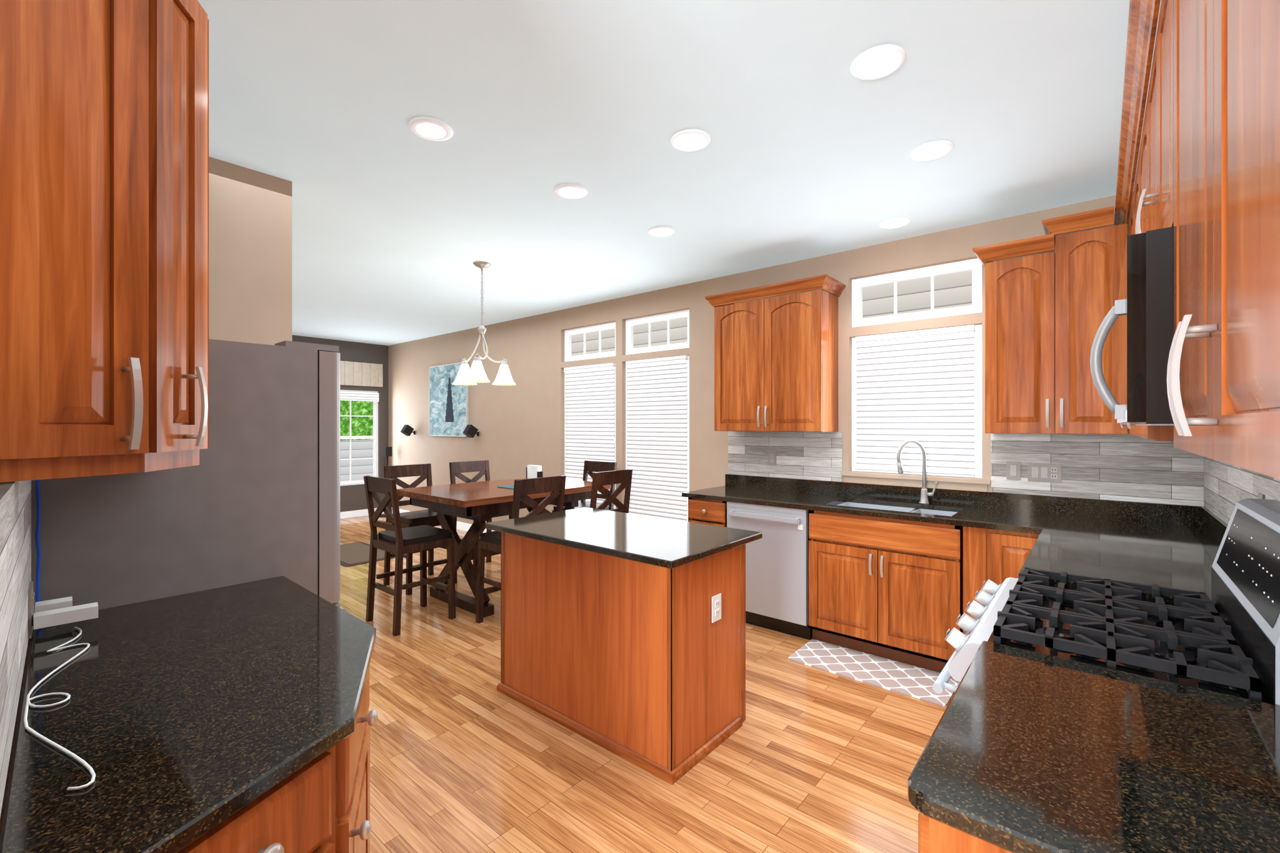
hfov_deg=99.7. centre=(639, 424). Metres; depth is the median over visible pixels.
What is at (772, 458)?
outlet
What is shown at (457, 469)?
chair
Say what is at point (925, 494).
faucet
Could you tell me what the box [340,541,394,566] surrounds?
area rug
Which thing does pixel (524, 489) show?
chair
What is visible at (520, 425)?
wall
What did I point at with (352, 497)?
wall
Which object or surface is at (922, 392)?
blinds
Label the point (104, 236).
upper cabinet
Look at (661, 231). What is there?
recessed light
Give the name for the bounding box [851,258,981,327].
transom
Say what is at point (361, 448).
garden
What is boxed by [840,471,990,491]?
window sill
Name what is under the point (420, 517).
chair
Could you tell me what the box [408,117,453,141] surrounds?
recessed light
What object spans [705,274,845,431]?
upper cabinet
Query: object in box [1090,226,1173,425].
microwave
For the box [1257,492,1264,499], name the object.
electrical outlet
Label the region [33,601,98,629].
plug
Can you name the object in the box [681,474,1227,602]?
countertop
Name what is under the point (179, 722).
countertop
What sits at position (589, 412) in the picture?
window blind
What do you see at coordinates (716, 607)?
outlet
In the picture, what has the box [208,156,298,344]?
wall
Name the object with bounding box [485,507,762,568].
countertop
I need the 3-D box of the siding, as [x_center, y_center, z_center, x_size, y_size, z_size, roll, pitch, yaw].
[1.790,-0.550,5.961,8.000,5.000,0.001,0,0,40]
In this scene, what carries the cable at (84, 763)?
on the countertop at (179, 722)
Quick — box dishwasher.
[726,501,811,639]
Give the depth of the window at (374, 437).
8.76 m
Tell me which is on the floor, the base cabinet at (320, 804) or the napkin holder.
the base cabinet at (320, 804)
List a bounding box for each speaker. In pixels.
[400,425,415,436]
[462,424,479,438]
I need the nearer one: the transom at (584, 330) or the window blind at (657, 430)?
the window blind at (657, 430)
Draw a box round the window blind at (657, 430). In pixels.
[625,355,688,521]
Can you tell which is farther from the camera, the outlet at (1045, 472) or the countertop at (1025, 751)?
the outlet at (1045, 472)
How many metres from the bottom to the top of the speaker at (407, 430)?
0.174 m
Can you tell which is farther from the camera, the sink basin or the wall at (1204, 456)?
the sink basin
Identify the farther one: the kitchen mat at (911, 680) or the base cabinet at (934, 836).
the kitchen mat at (911, 680)
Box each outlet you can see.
[28,581,34,638]
[711,593,721,623]
[768,451,776,465]
[1027,462,1061,483]
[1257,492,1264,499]
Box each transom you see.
[564,321,615,361]
[625,309,689,354]
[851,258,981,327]
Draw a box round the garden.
[340,400,373,481]
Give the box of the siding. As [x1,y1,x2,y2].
[571,270,971,521]
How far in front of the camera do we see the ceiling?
2.43 m
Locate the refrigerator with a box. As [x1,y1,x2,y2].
[31,338,345,613]
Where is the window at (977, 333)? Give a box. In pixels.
[851,324,981,478]
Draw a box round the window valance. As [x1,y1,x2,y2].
[340,360,382,401]
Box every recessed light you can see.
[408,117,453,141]
[554,183,587,198]
[648,226,674,236]
[670,129,710,151]
[850,45,906,79]
[879,217,910,228]
[910,140,953,161]
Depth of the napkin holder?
4.84 m
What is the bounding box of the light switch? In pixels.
[1006,461,1020,479]
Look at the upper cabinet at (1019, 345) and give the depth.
3.10 m
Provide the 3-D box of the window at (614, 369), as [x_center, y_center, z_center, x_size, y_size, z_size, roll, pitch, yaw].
[-0.523,0.170,5.935,0.847,1.637,0.058,0,0,40]
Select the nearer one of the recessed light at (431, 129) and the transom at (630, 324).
the recessed light at (431, 129)
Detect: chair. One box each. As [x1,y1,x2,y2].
[363,475,455,636]
[383,463,457,595]
[449,460,511,572]
[475,475,566,623]
[551,460,616,512]
[590,468,632,513]
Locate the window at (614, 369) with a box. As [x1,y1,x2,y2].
[564,367,615,508]
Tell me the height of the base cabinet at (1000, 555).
0.888 m
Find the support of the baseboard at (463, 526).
attached to the wall at (520, 425)
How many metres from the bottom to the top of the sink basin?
0.200 m
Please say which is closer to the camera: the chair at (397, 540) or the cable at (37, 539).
the cable at (37, 539)
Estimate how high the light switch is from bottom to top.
0.115 m
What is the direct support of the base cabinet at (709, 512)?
on the floor
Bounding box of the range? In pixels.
[932,498,1279,706]
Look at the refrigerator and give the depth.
1.78 m
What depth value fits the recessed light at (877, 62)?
1.94 m
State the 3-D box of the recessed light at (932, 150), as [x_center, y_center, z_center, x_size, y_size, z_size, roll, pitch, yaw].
[1.389,-1.304,2.573,0.184,0.011,0.184,0,0,40]
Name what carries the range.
on the floor
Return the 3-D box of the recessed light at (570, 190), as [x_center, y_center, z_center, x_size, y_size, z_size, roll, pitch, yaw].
[-0.385,-1.304,3.019,0.184,0.011,0.184,0,0,40]
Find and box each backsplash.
[0,480,31,817]
[728,431,1203,506]
[1204,456,1279,524]
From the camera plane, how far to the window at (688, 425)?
5.08 m
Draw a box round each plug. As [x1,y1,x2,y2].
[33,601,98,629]
[35,596,72,608]
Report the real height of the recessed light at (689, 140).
0.011 m
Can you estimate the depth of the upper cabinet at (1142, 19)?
1.40 m
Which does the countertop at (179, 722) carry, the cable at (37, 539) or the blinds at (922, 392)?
the cable at (37, 539)
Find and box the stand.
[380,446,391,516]
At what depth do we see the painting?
7.68 m
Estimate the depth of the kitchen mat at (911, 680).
3.18 m
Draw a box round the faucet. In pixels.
[896,439,937,504]
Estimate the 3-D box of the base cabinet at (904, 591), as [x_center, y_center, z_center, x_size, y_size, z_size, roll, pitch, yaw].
[1.678,1.006,3.520,0.946,0.888,0.656,0,0,40]
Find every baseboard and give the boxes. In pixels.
[340,508,383,518]
[391,508,494,533]
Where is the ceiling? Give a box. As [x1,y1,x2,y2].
[197,0,1161,345]
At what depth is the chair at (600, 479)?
4.42 m
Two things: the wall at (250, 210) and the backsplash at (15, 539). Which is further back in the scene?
the wall at (250, 210)
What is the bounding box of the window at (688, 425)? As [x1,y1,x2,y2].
[625,355,689,521]
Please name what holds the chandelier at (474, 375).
hanging from the ceiling
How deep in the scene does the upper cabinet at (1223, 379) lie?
0.66 m
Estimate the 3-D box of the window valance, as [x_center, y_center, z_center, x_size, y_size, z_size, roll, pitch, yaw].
[-4.497,-0.685,8.476,0.057,0.610,0.900,0,0,40]
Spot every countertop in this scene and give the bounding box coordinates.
[0,576,376,852]
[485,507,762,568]
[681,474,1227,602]
[907,640,1279,852]
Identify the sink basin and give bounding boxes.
[836,501,957,516]
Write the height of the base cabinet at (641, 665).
0.888 m
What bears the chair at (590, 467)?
on the floor
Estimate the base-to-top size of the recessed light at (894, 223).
0.011 m
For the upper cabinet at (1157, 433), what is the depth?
1.90 m
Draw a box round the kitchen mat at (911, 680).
[788,639,959,706]
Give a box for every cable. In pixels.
[23,626,95,790]
[35,480,41,602]
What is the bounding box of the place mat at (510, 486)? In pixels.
[497,484,514,489]
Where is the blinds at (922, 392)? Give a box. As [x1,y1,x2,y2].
[855,324,974,476]
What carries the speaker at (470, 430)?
attached to the wall at (520, 425)
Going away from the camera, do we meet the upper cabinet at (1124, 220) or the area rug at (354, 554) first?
the upper cabinet at (1124, 220)
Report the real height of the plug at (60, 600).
0.045 m
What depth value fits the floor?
2.31 m
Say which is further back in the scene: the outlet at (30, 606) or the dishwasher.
the dishwasher
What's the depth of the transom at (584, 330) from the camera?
5.97 m
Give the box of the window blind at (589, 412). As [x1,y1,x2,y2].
[563,363,615,508]
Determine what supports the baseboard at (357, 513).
attached to the wall at (352, 497)
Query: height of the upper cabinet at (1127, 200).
1.100 m
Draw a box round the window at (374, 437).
[340,390,378,485]
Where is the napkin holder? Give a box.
[526,465,542,478]
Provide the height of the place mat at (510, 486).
0.005 m
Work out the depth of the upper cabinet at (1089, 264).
2.91 m
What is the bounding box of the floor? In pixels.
[339,513,954,852]
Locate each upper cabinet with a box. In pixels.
[0,0,208,482]
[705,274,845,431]
[972,233,1054,433]
[1041,206,1128,434]
[1123,220,1126,424]
[1124,0,1173,234]
[1126,200,1128,428]
[1128,90,1173,441]
[1166,0,1279,479]
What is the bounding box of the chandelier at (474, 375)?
[451,261,516,385]
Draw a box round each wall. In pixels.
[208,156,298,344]
[298,335,388,512]
[388,191,1195,524]
[1203,456,1204,506]
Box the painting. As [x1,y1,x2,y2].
[428,361,468,436]
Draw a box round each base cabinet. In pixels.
[0,667,377,852]
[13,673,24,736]
[496,531,745,784]
[688,497,726,527]
[808,510,975,672]
[918,811,1011,852]
[975,527,1039,604]
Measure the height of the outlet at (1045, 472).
0.115 m
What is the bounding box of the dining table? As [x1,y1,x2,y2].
[396,476,611,617]
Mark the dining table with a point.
(478, 503)

